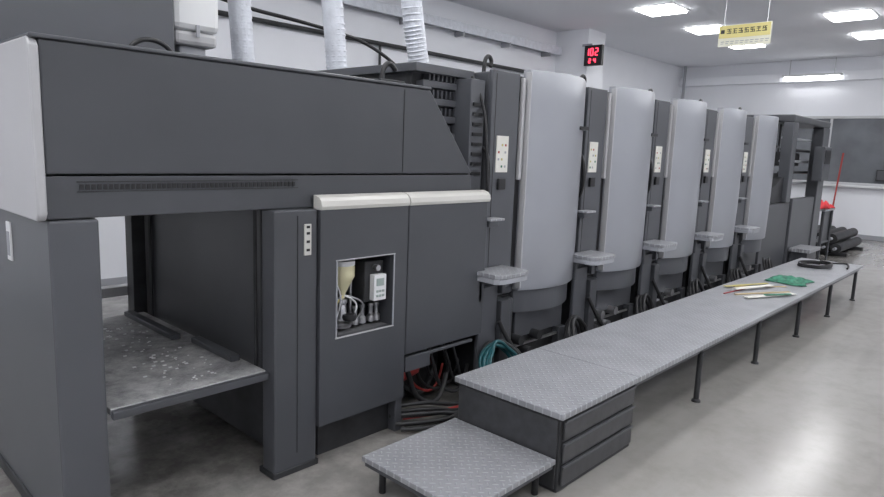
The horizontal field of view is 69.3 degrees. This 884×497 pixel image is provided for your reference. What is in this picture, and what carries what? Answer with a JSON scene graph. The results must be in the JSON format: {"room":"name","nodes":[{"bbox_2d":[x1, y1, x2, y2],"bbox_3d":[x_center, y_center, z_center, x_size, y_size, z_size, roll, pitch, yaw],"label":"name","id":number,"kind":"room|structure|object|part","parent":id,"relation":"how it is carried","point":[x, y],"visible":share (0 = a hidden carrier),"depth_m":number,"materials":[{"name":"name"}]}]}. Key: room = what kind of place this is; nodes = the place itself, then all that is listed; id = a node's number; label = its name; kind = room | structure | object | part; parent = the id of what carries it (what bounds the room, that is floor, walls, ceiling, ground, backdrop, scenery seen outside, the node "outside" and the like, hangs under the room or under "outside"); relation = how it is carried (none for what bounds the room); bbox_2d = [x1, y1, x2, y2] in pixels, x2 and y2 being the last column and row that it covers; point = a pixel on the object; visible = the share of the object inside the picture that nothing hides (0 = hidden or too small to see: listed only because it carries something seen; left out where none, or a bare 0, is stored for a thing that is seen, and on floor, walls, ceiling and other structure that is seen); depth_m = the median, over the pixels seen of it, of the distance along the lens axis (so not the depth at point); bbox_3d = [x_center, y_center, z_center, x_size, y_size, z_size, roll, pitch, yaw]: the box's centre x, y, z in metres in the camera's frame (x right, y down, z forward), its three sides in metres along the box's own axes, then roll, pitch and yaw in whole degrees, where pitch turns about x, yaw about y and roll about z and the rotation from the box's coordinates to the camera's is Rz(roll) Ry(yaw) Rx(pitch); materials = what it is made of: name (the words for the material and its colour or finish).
{"room":"print shop","nodes":[
{"label":"print shop","id":0,"kind":"room"},
{"bbox_2d":[95,0,682,278],"bbox_3d":[-0.964,-1.837,9.351,0.100,3.900,20.500,10,12,42],"label":"wall","id":1,"kind":"structure","parent":0,"point":[273,45],"depth_m":9.27,"materials":[{"name":"white paint"}]},
{"bbox_2d":[101,276,126,285],"bbox_3d":[-2.983,0.296,7.508,0.015,0.100,14.700,10,12,42],"label":"baseboard","id":2,"kind":"structure","parent":1,"relation":"attached to","point":[118,280],"depth_m":6.91,"materials":[{"name":"grey"}]},
{"bbox_2d":[218,10,523,72],"bbox_3d":[-1.601,-1.820,8.505,0.060,2.078,10.400,10,12,42],"label":"conduit","id":3,"kind":"object","parent":1,"relation":"attached to","point":[220,12],"visible":0.41,"depth_m":9.01,"materials":[{"name":"plastic"}]},
{"bbox_2d":[343,0,561,56],"bbox_3d":[-1.446,-3.246,8.327,0.190,0.200,10.600,10,12,42],"label":"cable tray","id":4,"kind":"object","parent":1,"relation":"attached to","point":[460,29],"visible":0.77,"depth_m":10.08,"materials":[{"name":"grey painted metal"}]},
{"bbox_2d":[681,66,686,98],"bbox_3d":[5.988,-2.663,16.424,0.240,3.890,0.120,10,12,42],"label":"pipe","id":5,"kind":"object","parent":1,"relation":"attached to","point":[685,67],"visible":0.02,"depth_m":16.11,"materials":[{"name":"grey"}]},
{"bbox_2d":[0,239,883,496],"bbox_3d":[2.884,0.850,6.014,10.900,0.100,20.700,10,12,42],"label":"floor","id":6,"kind":"structure","parent":0,"point":[806,420],"depth_m":3.67,"materials":[{"name":"concrete"}]},
{"bbox_2d":[0,0,490,496],"bbox_3d":[-1.112,-0.390,3.721,1.762,2.750,2.816,10,12,42],"label":"printing press","id":7,"kind":"object","parent":6,"relation":"on","point":[303,246],"visible":0.98,"depth_m":3.00,"materials":[{"name":"paint"}]},
{"bbox_3d":[-1.743,0.468,2.784,1.035,1.295,0.170,10,12,42],"label":"leg","id":8,"kind":"part","parent":7,"relation":"part of","materials":[{"name":"grey metal"}]},
{"bbox_3d":[-2.199,0.283,3.854,0.080,0.060,0.700,10,12,42],"label":"rail","id":9,"kind":"part","parent":7,"relation":"part of","materials":[{"name":"grey metal"}]},
{"bbox_3d":[-1.907,0.271,4.004,0.100,1.300,0.080,10,12,42],"label":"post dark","id":10,"kind":"part","parent":7,"relation":"part of","materials":[{"name":"black metal"}]},
{"bbox_3d":[-1.769,0.041,3.885,0.017,0.800,0.017,5,9,20],"label":"lift chain","id":11,"kind":"part","parent":7,"relation":"part of","materials":[{"name":"black metal"}]},
{"bbox_3d":[-1.195,-0.824,2.630,0.020,0.083,0.218,10,12,42],"label":"grab handle","id":12,"kind":"part","parent":7,"relation":"part of","materials":[{"name":"black plastic"}]},
{"bbox_2d":[76,179,297,191],"bbox_3d":[-1.008,-0.266,2.678,0.012,0.040,0.950,10,12,42],"label":"vent","id":13,"kind":"object","parent":7,"relation":"attached to","point":[82,185],"depth_m":2.63,"materials":[{"name":"black plastic"}]},
{"bbox_2d":[173,0,217,55],"bbox_3d":[-1.272,-1.866,3.165,0.230,1.935,0.245,10,12,42],"label":"housing","id":14,"kind":"object","parent":7,"relation":"on","point":[195,21],"visible":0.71,"depth_m":3.21,"materials":[{"name":"white plastic"}]},
{"bbox_3d":[-1.312,-0.973,3.304,0.120,0.125,0.140,10,12,42],"label":"stem","id":15,"kind":"part","parent":14,"relation":"part of","materials":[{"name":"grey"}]},
{"bbox_2d":[227,0,254,62],"bbox_3d":[-1.196,-1.946,3.669,0.152,1.952,0.280,10,12,42],"label":"duct","id":16,"kind":"object","parent":7,"relation":"attached to","point":[239,11],"visible":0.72,"depth_m":3.75,"materials":[{"name":"plastic"}]},
{"bbox_3d":[-0.897,0.200,3.075,0.017,0.800,0.017,-2,10,-24],"label":"lift chain","id":17,"kind":"part","parent":7,"relation":"part of","materials":[{"name":"black metal"}]},
{"bbox_3d":[-0.737,0.456,3.101,0.105,1.298,0.240,10,12,42],"label":"post","id":18,"kind":"part","parent":7,"relation":"part of","materials":[{"name":"metal"}]},
{"bbox_3d":[-0.636,-0.042,3.029,0.008,0.150,0.040,10,12,42],"label":"post plate","id":19,"kind":"part","parent":7,"relation":"part of","materials":[{"name":"grey"}]},
{"bbox_2d":[221,0,394,63],"bbox_3d":[-1.248,-1.630,4.598,2.818,0.704,0.090,-6,12,-42],"label":"overhead cable","id":20,"kind":"object","parent":7,"relation":"attached to","point":[254,9],"visible":0.55,"depth_m":4.82,"materials":[{"name":"black plastic"}]},
{"bbox_3d":[-0.573,0.347,3.179,0.030,1.100,0.103,10,12,42],"label":"cabinet panel","id":21,"kind":"part","parent":7,"relation":"part of","materials":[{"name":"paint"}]},
{"bbox_2d":[321,0,347,69],"bbox_3d":[-0.729,-2.004,4.160,0.166,1.954,0.333,10,12,42],"label":"duct","id":22,"kind":"object","parent":7,"relation":"attached to","point":[332,10],"visible":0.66,"depth_m":4.23,"materials":[{"name":"fabric"}]},
{"bbox_2d":[338,266,354,298],"bbox_3d":[-0.522,0.173,3.341,0.132,0.180,0.132,10,12,42],"label":"oil bottle","id":23,"kind":"object","parent":7,"relation":"on","point":[346,274],"depth_m":3.30,"materials":[{"name":"beige plastic"}]},
{"bbox_2d":[338,259,354,266],"bbox_3d":[-0.518,0.066,3.325,0.132,0.035,0.132,10,12,42],"label":"cap","id":24,"kind":"object","parent":7,"relation":"on","point":[347,263],"depth_m":3.27,"materials":[{"name":"white plastic"}]},
{"bbox_3d":[-0.486,0.359,3.357,0.080,0.030,0.080,10,12,42],"label":"filter knob","id":25,"kind":"part","parent":7,"relation":"part of","materials":[{"name":"black plastic"}]},
{"bbox_3d":[-0.491,0.221,3.428,0.018,0.360,0.018,10,12,42],"label":"holder stem","id":26,"kind":"part","parent":7,"relation":"part of","materials":[{"name":"black plastic"}]},
{"bbox_3d":[-0.421,0.650,3.402,0.030,0.445,0.375,10,12,42],"label":"cabinet panel","id":27,"kind":"part","parent":7,"relation":"part of","materials":[{"name":"paint"}]},
{"bbox_3d":[-0.393,-0.085,3.288,0.030,0.265,0.375,10,12,42],"label":"cabinet panel","id":28,"kind":"part","parent":7,"relation":"part of","materials":[{"name":"paint"}]},
{"bbox_3d":[-0.349,0.102,3.417,0.030,0.032,0.032,10,12,42],"label":"knob","id":29,"kind":"part","parent":7,"relation":"part of","materials":[{"name":"silver metal"}]},
{"bbox_3d":[-0.267,0.818,3.653,0.060,0.450,0.050,10,12,42],"label":"cabinet leg","id":30,"kind":"part","parent":7,"relation":"part of","materials":[{"name":"paint"}]},
{"bbox_3d":[-0.246,0.307,3.524,0.030,1.100,0.100,10,12,42],"label":"cabinet panel","id":31,"kind":"part","parent":7,"relation":"part of","materials":[{"name":"paint"}]},
{"bbox_2d":[401,0,428,63],"bbox_3d":[-0.198,-2.151,4.704,0.179,1.786,0.387,10,12,42],"label":"duct","id":32,"kind":"object","parent":7,"relation":"attached to","point":[412,10],"visible":0.71,"depth_m":4.74,"materials":[{"name":"plastic"}]},
{"bbox_2d":[404,350,429,371],"bbox_3d":[-0.226,0.642,3.780,0.240,0.080,0.200,10,12,42],"label":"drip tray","id":33,"kind":"object","parent":7,"relation":"on","point":[419,359],"depth_m":3.70,"materials":[{"name":"grey metal"}]},
{"bbox_3d":[-0.662,0.677,4.497,1.150,0.440,0.630,10,12,42],"label":"under frame","id":34,"kind":"part","parent":7,"relation":"part of","materials":[{"name":"black metal"}]},
{"bbox_2d":[389,339,521,431],"bbox_3d":[0.169,0.805,3.908,1.064,0.411,0.325,-5,11,-40],"label":"hoses","id":35,"kind":"object","parent":6,"relation":"on","point":[487,350],"depth_m":3.78,"materials":[{"name":"teal"}]},
{"bbox_2d":[362,418,555,496],"bbox_3d":[0.078,1.067,3.005,0.640,0.180,0.645,10,12,42],"label":"step","id":36,"kind":"structure","parent":6,"relation":"on","point":[454,457],"depth_m":2.95,"materials":[{"name":"metal tread plate"},{"name":"dark painted metal"}]},
{"bbox_3d":[-0.278,1.078,2.995,0.034,0.135,0.034,10,12,42],"label":"leg","id":37,"kind":"part","parent":36,"relation":"part of","materials":[{"name":"black plastic"}]},
{"bbox_3d":[0.442,1.099,3.033,0.034,0.135,0.034,10,12,42],"label":"leg","id":38,"kind":"part","parent":36,"relation":"part of","materials":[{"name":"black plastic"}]},
{"bbox_2d":[437,54,588,385],"bbox_3d":[0.041,-0.262,4.970,2.124,2.203,1.282,10,12,42],"label":"tower","id":39,"kind":"object","parent":6,"relation":"on","point":[535,120],"visible":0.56,"depth_m":4.31,"materials":[{"name":"metal"}]},
{"bbox_3d":[0.284,0.519,4.180,0.030,0.560,0.180,10,12,42],"label":"guard plate","id":40,"kind":"part","parent":39,"relation":"part of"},
{"bbox_3d":[0.270,-0.445,4.023,0.024,0.392,0.096,-3,10,-32],"label":"grab rail","id":41,"kind":"part","parent":39,"relation":"part of","materials":[{"name":"black plastic"}]},
{"bbox_3d":[0.385,0.234,4.211,0.060,0.120,0.030,10,12,42],"label":"step arm","id":42,"kind":"part","parent":39,"relation":"part of","materials":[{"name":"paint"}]},
{"bbox_3d":[0.370,0.180,4.051,0.240,0.034,0.323,10,12,42],"label":"step frame","id":43,"kind":"part","parent":39,"relation":"part of","materials":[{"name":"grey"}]},
{"bbox_3d":[0.375,-0.425,4.149,0.035,1.400,0.280,10,12,42],"label":"operator door","id":44,"kind":"part","parent":39,"relation":"part of","materials":[{"name":"grey metal"}]},
{"bbox_3d":[0.520,-0.784,4.216,0.030,0.660,0.028,10,12,42],"label":"door handle","id":45,"kind":"part","parent":39,"relation":"part of","materials":[{"name":"silver metal"}]},
{"bbox_3d":[0.659,0.666,4.669,0.015,0.017,0.755,10,12,42],"label":"chrome rail","id":46,"kind":"part","parent":39,"relation":"part of","materials":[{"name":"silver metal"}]},
{"bbox_3d":[0.712,0.510,4.735,0.020,0.200,0.600,10,12,42],"label":"door","id":47,"kind":"part","parent":39,"relation":"part of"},
{"bbox_3d":[1.003,-0.862,4.594,0.052,0.025,0.110,10,12,42],"label":"name plate","id":48,"kind":"part","parent":39,"relation":"part of","materials":[{"name":"black plastic"}]},
{"bbox_2d":[561,74,657,335],"bbox_3d":[0.811,-0.356,5.769,2.102,2.203,1.252,10,12,42],"label":"tower","id":49,"kind":"object","parent":6,"relation":"on","point":[616,147],"visible":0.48,"depth_m":5.11,"materials":[{"name":"metal"}]},
{"bbox_3d":[0.972,0.164,4.874,0.120,0.140,0.030,10,12,42],"label":"step arm","id":50,"kind":"part","parent":49,"relation":"part of","materials":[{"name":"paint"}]},
{"bbox_3d":[1.058,0.422,4.995,0.030,0.560,0.180,10,12,42],"label":"guard plate","id":51,"kind":"part","parent":49,"relation":"part of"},
{"bbox_3d":[1.044,-0.541,4.837,0.024,0.392,0.096,-3,10,-32],"label":"grab rail","id":52,"kind":"part","parent":49,"relation":"part of","materials":[{"name":"black plastic"}]},
{"bbox_3d":[1.159,0.138,5.025,0.060,0.120,0.030,10,12,42],"label":"step arm","id":53,"kind":"part","parent":49,"relation":"part of","materials":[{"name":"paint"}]},
{"bbox_3d":[1.149,-0.521,4.963,0.035,1.400,0.280,10,12,42],"label":"operator door","id":54,"kind":"part","parent":49,"relation":"part of","materials":[{"name":"grey metal"}]},
{"bbox_3d":[1.144,0.084,4.866,0.240,0.034,0.323,10,12,42],"label":"step frame","id":55,"kind":"part","parent":49,"relation":"part of","materials":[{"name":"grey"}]},
{"bbox_3d":[1.294,-0.881,5.031,0.030,0.660,0.028,10,12,42],"label":"door handle","id":56,"kind":"part","parent":49,"relation":"part of","materials":[{"name":"silver metal"}]},
{"bbox_3d":[1.434,0.570,5.484,0.015,0.017,0.755,10,12,42],"label":"chrome rail","id":57,"kind":"part","parent":49,"relation":"part of","materials":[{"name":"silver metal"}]},
{"bbox_3d":[1.486,0.413,5.550,0.020,0.200,0.600,10,12,42],"label":"door","id":58,"kind":"part","parent":49,"relation":"part of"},
{"bbox_2d":[455,258,862,492],"bbox_3d":[2.575,0.645,5.612,0.680,0.405,6.608,10,12,42],"label":"operator catwalk","id":59,"kind":"object","parent":6,"relation":"on","point":[569,401],"visible":0.95,"depth_m":3.61,"materials":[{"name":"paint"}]},
{"bbox_3d":[0.314,0.937,3.234,0.620,0.345,0.009,10,12,42],"label":"drawer panel","id":60,"kind":"part","parent":59,"relation":"part of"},
{"bbox_3d":[0.578,0.710,3.474,0.680,0.030,0.768,10,12,42],"label":"deck plate","id":61,"kind":"part","parent":59,"relation":"part of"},
{"bbox_3d":[0.807,1.059,3.305,0.012,0.100,0.700,10,12,42],"label":"drawer","id":62,"kind":"part","parent":59,"relation":"part of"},
{"bbox_3d":[0.811,0.945,3.288,0.012,0.100,0.700,10,12,42],"label":"drawer","id":63,"kind":"part","parent":59,"relation":"part of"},
{"bbox_3d":[0.815,0.832,3.270,0.012,0.100,0.700,10,12,42],"label":"drawer","id":64,"kind":"part","parent":59,"relation":"part of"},
{"bbox_3d":[1.587,0.584,4.536,0.680,0.030,2.168,10,12,42],"label":"deck plate","id":65,"kind":"part","parent":59,"relation":"part of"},
{"bbox_3d":[1.705,0.846,4.254,0.036,0.333,0.036,10,12,42],"label":"leg","id":66,"kind":"part","parent":59,"relation":"part of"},
{"bbox_3d":[3.052,0.501,5.660,0.030,0.039,5.800,10,12,42],"label":"deck frame","id":67,"kind":"part","parent":59,"relation":"part of","materials":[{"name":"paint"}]},
{"bbox_3d":[2.983,0.409,6.005,0.680,0.030,1.898,10,12,42],"label":"deck plate","id":68,"kind":"part","parent":59,"relation":"part of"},
{"bbox_3d":[2.514,0.745,5.106,0.036,0.333,0.036,10,12,42],"label":"leg","id":69,"kind":"part","parent":59,"relation":"part of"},
{"bbox_2d":[723,283,795,297],"bbox_3d":[2.969,0.387,5.953,0.896,0.027,0.491,-2,10,-24],"label":"bundle","id":70,"kind":"object","parent":59,"relation":"on","point":[738,286],"visible":1,"depth_m":5.92,"materials":[{"name":"beige wood"}]},
{"bbox_2d":[765,275,813,286],"bbox_3d":[3.536,0.307,6.507,0.399,0.056,0.498,10,12,42],"label":"cloth","id":71,"kind":"object","parent":59,"relation":"on","point":[790,280],"visible":1,"depth_m":6.45,"materials":[{"name":"green fabric"}]},
{"bbox_3d":[3.304,0.646,5.937,0.036,0.333,0.036,10,12,42],"label":"leg","id":72,"kind":"part","parent":59,"relation":"part of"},
{"bbox_3d":[4.243,0.252,7.331,0.680,0.030,1.768,10,12,42],"label":"deck plate","id":73,"kind":"part","parent":59,"relation":"part of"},
{"bbox_2d":[797,260,849,269],"bbox_3d":[4.521,0.186,7.529,0.779,0.057,0.406,0,9,-12],"label":"air hose","id":74,"kind":"object","parent":59,"relation":"on","point":[802,263],"visible":1,"depth_m":7.50,"materials":[{"name":"black rubber"}]},
{"bbox_3d":[4.093,0.548,6.768,0.036,0.333,0.036,10,12,42],"label":"leg","id":75,"kind":"part","parent":59,"relation":"part of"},
{"bbox_3d":[4.917,0.445,7.634,0.036,0.333,0.036,10,12,42],"label":"leg","id":76,"kind":"part","parent":59,"relation":"part of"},
{"bbox_2d":[629,88,708,314],"bbox_3d":[1.588,-0.453,6.584,2.105,2.203,1.255,10,12,42],"label":"tower","id":77,"kind":"object","parent":6,"relation":"on","point":[677,150],"visible":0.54,"depth_m":5.92,"materials":[{"name":"metal"}]},
{"bbox_3d":[1.746,0.067,5.688,0.120,0.140,0.030,10,12,42],"label":"step arm","id":78,"kind":"part","parent":77,"relation":"part of","materials":[{"name":"paint"}]},
{"bbox_3d":[1.833,0.325,5.810,0.030,0.560,0.180,10,12,42],"label":"guard plate","id":79,"kind":"part","parent":77,"relation":"part of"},
{"bbox_3d":[1.819,-0.638,5.652,0.024,0.392,0.096,-3,10,-32],"label":"grab rail","id":80,"kind":"part","parent":77,"relation":"part of","materials":[{"name":"black plastic"}]},
{"bbox_3d":[1.933,0.041,5.840,0.060,0.120,0.030,10,12,42],"label":"step arm","id":81,"kind":"part","parent":77,"relation":"part of","materials":[{"name":"paint"}]},
{"bbox_3d":[1.923,-0.618,5.778,0.035,1.400,0.280,10,12,42],"label":"operator door","id":82,"kind":"part","parent":77,"relation":"part of","materials":[{"name":"grey metal"}]},
{"bbox_3d":[1.918,-0.013,5.680,0.240,0.034,0.323,10,12,42],"label":"step frame","id":83,"kind":"part","parent":77,"relation":"part of","materials":[{"name":"grey metal"}]},
{"bbox_3d":[2.208,0.473,6.298,0.015,0.017,0.755,10,12,42],"label":"chrome rail","id":84,"kind":"part","parent":77,"relation":"part of","materials":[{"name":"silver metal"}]},
{"bbox_3d":[2.068,-0.978,5.846,0.030,0.660,0.028,10,12,42],"label":"door handle","id":85,"kind":"part","parent":77,"relation":"part of","materials":[{"name":"silver metal"}]},
{"bbox_3d":[2.260,0.316,6.365,0.020,0.200,0.600,10,12,42],"label":"door","id":86,"kind":"part","parent":77,"relation":"part of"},
{"bbox_2d":[682,99,748,297],"bbox_3d":[2.358,-0.551,7.402,2.094,2.203,1.255,10,12,42],"label":"tower","id":87,"kind":"object","parent":6,"relation":"on","point":[725,128],"visible":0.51,"depth_m":6.74,"materials":[{"name":"metal"}]},
{"bbox_3d":[2.520,-0.029,6.503,0.120,0.140,0.030,10,12,42],"label":"step arm","id":88,"kind":"part","parent":87,"relation":"part of","materials":[{"name":"paint"}]},
{"bbox_3d":[2.607,0.229,6.625,0.030,0.560,0.180,10,12,42],"label":"guard plate","id":89,"kind":"part","parent":87,"relation":"part of","materials":[{"name":"grey metal"}]},
{"bbox_3d":[2.593,-0.735,6.467,0.024,0.392,0.096,-3,10,-32],"label":"grab rail","id":90,"kind":"part","parent":87,"relation":"part of","materials":[{"name":"black plastic"}]},
{"bbox_3d":[2.707,-0.056,6.655,0.060,0.120,0.030,10,12,42],"label":"step arm","id":91,"kind":"part","parent":87,"relation":"part of","materials":[{"name":"paint"}]},
{"bbox_3d":[2.697,-0.715,6.593,0.035,1.400,0.280,10,12,42],"label":"operator door","id":92,"kind":"part","parent":87,"relation":"part of","materials":[{"name":"grey metal"}]},
{"bbox_3d":[2.692,-0.110,6.495,0.240,0.034,0.323,10,12,42],"label":"step frame","id":93,"kind":"part","parent":87,"relation":"part of","materials":[{"name":"grey metal"}]},
{"bbox_3d":[3.034,0.220,7.179,0.020,0.200,0.600,10,12,42],"label":"door","id":94,"kind":"part","parent":87,"relation":"part of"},
{"bbox_3d":[2.842,-1.074,6.660,0.030,0.660,0.028,10,12,42],"label":"door handle","id":95,"kind":"part","parent":87,"relation":"part of","materials":[{"name":"silver metal"}]},
{"bbox_2d":[722,107,779,283],"bbox_3d":[3.136,-0.647,8.218,2.099,2.203,1.262,10,12,42],"label":"tower","id":96,"kind":"object","parent":6,"relation":"on","point":[761,132],"visible":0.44,"depth_m":7.56,"materials":[{"name":"metal"}]},
{"bbox_3d":[3.381,0.132,7.439,0.030,0.560,0.180,10,12,42],"label":"guard plate","id":97,"kind":"part","parent":96,"relation":"part of","materials":[{"name":"grey metal"}]},
{"bbox_3d":[3.481,-0.152,7.469,0.060,0.120,0.030,10,12,42],"label":"step arm","id":98,"kind":"part","parent":96,"relation":"part of","materials":[{"name":"paint"}]},
{"bbox_3d":[3.471,-0.812,7.408,0.035,1.400,0.280,10,12,42],"label":"operator door","id":99,"kind":"part","parent":96,"relation":"part of","materials":[{"name":"grey metal"}]},
{"bbox_3d":[3.467,-0.206,7.310,0.240,0.034,0.323,10,12,42],"label":"step frame","id":100,"kind":"part","parent":96,"relation":"part of","materials":[{"name":"grey metal"}]},
{"bbox_3d":[3.808,0.123,7.994,0.020,0.200,0.600,10,12,42],"label":"door","id":101,"kind":"part","parent":96,"relation":"part of","materials":[{"name":"grey metal"}]},
{"bbox_3d":[3.616,-1.171,7.475,0.030,0.660,0.028,10,12,42],"label":"door handle","id":102,"kind":"part","parent":96,"relation":"part of","materials":[{"name":"silver metal"}]},
{"bbox_2d":[747,114,831,272],"bbox_3d":[4.560,-0.821,9.568,1.900,2.240,2.680,10,12,42],"label":"printing press unit","id":103,"kind":"object","parent":6,"relation":"on","point":[792,223],"visible":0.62,"depth_m":9.13,"materials":[{"name":"paint"}]},
{"bbox_3d":[4.712,-1.174,8.744,0.140,1.080,0.200,10,12,42],"label":"head post","id":104,"kind":"part","parent":103,"relation":"part of","materials":[{"name":"grey metal"}]},
{"bbox_3d":[5.283,-0.260,9.522,0.080,1.000,1.150,10,12,42],"label":"panel","id":105,"kind":"part","parent":103,"relation":"part of","materials":[{"name":"grey metal"}]},
{"bbox_3d":[5.801,-0.791,10.005,0.160,2.140,0.350,10,12,42],"label":"post","id":106,"kind":"part","parent":103,"relation":"part of","materials":[{"name":"grey metal"}]},
{"bbox_2d":[816,208,834,259],"bbox_3d":[6.210,-0.254,10.788,0.500,0.870,0.650,10,12,42],"label":"trolley","id":107,"kind":"object","parent":6,"relation":"on","point":[827,214],"visible":0.41,"depth_m":10.65,"materials":[{"name":"silver metal"}]},
{"bbox_3d":[6.166,-0.185,10.429,0.040,0.840,0.040,10,12,42],"label":"leg","id":108,"kind":"part","parent":107,"relation":"part of","materials":[{"name":"paint"}]},
{"bbox_2d":[820,199,834,208],"bbox_3d":[6.270,-0.756,10.636,0.420,0.166,0.549,10,12,42],"label":"rag","id":109,"kind":"object","parent":107,"relation":"on","point":[826,205],"visible":0.43,"depth_m":10.50,"materials":[{"name":"fabric"}]},
{"bbox_3d":[6.551,-0.233,10.833,0.040,0.840,0.040,10,12,42],"label":"leg","id":110,"kind":"part","parent":107,"relation":"part of","materials":[{"name":"paint"}]},
{"bbox_2d":[832,153,843,205],"bbox_3d":[8.598,-1.169,14.071,0.400,1.854,0.428,10,12,42],"label":"pole","id":111,"kind":"object","parent":6,"relation":"on","point":[842,153],"visible":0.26,"depth_m":14.04,"materials":[{"name":"red"}]},
{"bbox_2d":[815,225,862,256],"bbox_3d":[7.252,-0.181,12.146,1.100,0.390,2.166,10,12,42],"label":"stack","id":112,"kind":"object","parent":6,"relation":"on","point":[841,240],"visible":0.47,"depth_m":11.53,"materials":[{"name":"grey"}]},
{"bbox_2d":[555,28,605,88],"bbox_3d":[2.587,-2.191,12.512,0.700,3.900,0.600,10,12,42],"label":"wall pillar","id":113,"kind":"structure","parent":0,"point":[571,60],"depth_m":12.05,"materials":[{"name":"white paint"}]},
{"bbox_2d":[582,43,603,66],"bbox_3d":[2.747,-3.552,11.722,0.440,0.400,0.086,10,12,42],"label":"wall clock","id":114,"kind":"object","parent":113,"relation":"attached to","point":[593,54],"visible":1,"depth_m":11.66,"materials":[{"name":"black plastic"}]},
{"bbox_2d":[446,0,883,67],"bbox_3d":[3.033,-3.100,5.403,10.900,0.100,20.700,10,12,42],"label":"ceiling","id":115,"kind":"structure","parent":0,"point":[800,30],"depth_m":11.04,"materials":[{"name":"paint"}]},
{"bbox_2d":[633,2,689,16],"bbox_3d":[3.429,-3.726,10.006,0.640,0.039,0.640,10,12,42],"label":"panel light","id":116,"kind":"object","parent":115,"relation":"attached to","point":[666,8],"depth_m":9.92,"materials":[{"name":"white plastic"}]},
{"bbox_2d":[684,24,723,34],"bbox_3d":[4.733,-3.889,11.379,0.640,0.039,0.640,10,12,42],"label":"panel light","id":117,"kind":"object","parent":115,"relation":"attached to","point":[705,29],"depth_m":11.30,"materials":[{"name":"white plastic"}]},
{"bbox_2d":[718,1,772,46],"bbox_3d":[4.027,-3.089,8.469,0.670,0.775,0.030,10,12,42],"label":"hanging sign","id":118,"kind":"object","parent":115,"relation":"hanging from","point":[756,33],"visible":1,"depth_m":8.49,"materials":[{"name":"yellow plastic"},{"name":"black paint"}]},
{"bbox_2d":[730,44,766,48],"bbox_3d":[6.037,-4.052,12.751,0.640,0.039,0.640,10,12,42],"label":"panel light","id":119,"kind":"object","parent":115,"relation":"attached to","point":[758,45],"depth_m":12.80,"materials":[{"name":"white plastic"}]},
{"bbox_2d":[782,57,842,78],"bbox_3d":[8.243,-4.007,14.246,1.200,0.418,0.080,10,12,42],"label":"lamp","id":120,"kind":"object","parent":115,"relation":"hanging from","point":[819,75],"visible":1,"depth_m":14.22,"materials":[{"name":"white plastic"}]},
{"bbox_2d":[822,8,878,21],"bbox_3d":[6.324,-3.600,9.901,0.640,0.039,0.640,10,12,42],"label":"panel light","id":121,"kind":"object","parent":115,"relation":"attached to","point":[860,14],"depth_m":9.82,"materials":[{"name":"white plastic"}]},
{"bbox_2d":[850,30,883,39],"bbox_3d":[7.628,-3.763,11.274,0.640,0.039,0.640,10,12,42],"label":"panel light","id":122,"kind":"object","parent":115,"relation":"attached to","point":[876,34],"depth_m":11.22,"materials":[{"name":"white plastic"}]},
{"bbox_2d":[680,56,883,236],"bbox_3d":[10.027,-2.009,13.148,10.700,3.900,0.100,10,12,42],"label":"wall","id":123,"kind":"structure","parent":0,"point":[862,209],"depth_m":14.40,"materials":[{"name":"white paint"}]},
{"bbox_2d":[679,69,883,86],"bbox_3d":[10.004,-3.549,12.822,10.700,0.200,0.140,10,12,42],"label":"trim","id":124,"kind":"structure","parent":123,"relation":"attached to","point":[868,74],"depth_m":14.86,"materials":[{"name":"white paint"}]},
{"bbox_2d":[804,184,883,188],"bbox_3d":[9.616,-1.250,13.446,5.900,0.040,0.157,10,12,42],"label":"sill","id":125,"kind":"structure","parent":123,"relation":"attached to","point":[804,184],"depth_m":13.95,"materials":[{"name":"white plastic"}]},
{"bbox_2d":[792,179,883,186],"bbox_3d":[9.652,-1.304,13.475,5.820,0.060,0.057,10,12,42],"label":"frame bar","id":126,"kind":"object","parent":125,"relation":"on","point":[793,180],"visible":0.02,"depth_m":14.08,"materials":[{"name":"grey metal"}]},
{"bbox_2d":[773,118,883,183],"bbox_3d":[9.689,-2.016,13.375,5.700,1.380,0.025,10,12,42],"label":"glass","id":127,"kind":"object","parent":126,"relation":"on","point":[861,141],"visible":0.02,"depth_m":14.01,"materials":[{"name":"glass"}]},
{"bbox_2d":[828,119,832,146],"bbox_3d":[8.638,-2.202,14.320,0.050,1.380,0.019,10,12,42],"label":"mullion","id":128,"kind":"object","parent":126,"relation":"on","point":[831,121],"visible":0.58,"depth_m":14.25,"materials":[{"name":"grey metal"}]},
{"bbox_2d":[804,116,883,118],"bbox_3d":[9.706,-2.726,13.255,5.820,0.060,0.057,10,12,42],"label":"frame bar","id":129,"kind":"object","parent":123,"relation":"attached to","point":[813,117],"visible":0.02,"depth_m":14.02,"materials":[{"name":"grey metal"}]},
{"bbox_2d":[851,234,883,240],"bbox_3d":[9.917,-0.127,13.396,10.700,0.100,0.015,10,12,42],"label":"baseboard","id":130,"kind":"structure","parent":123,"relation":"attached to","point":[866,237],"depth_m":13.93,"materials":[{"name":"grey"}]},
{"bbox_2d":[875,170,883,180],"bbox_3d":[9.406,-1.552,13.643,0.250,0.240,0.113,10,12,42],"label":"switch box","id":131,"kind":"object","parent":123,"relation":"attached to","point":[880,173],"visible":1,"depth_m":13.64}
]}

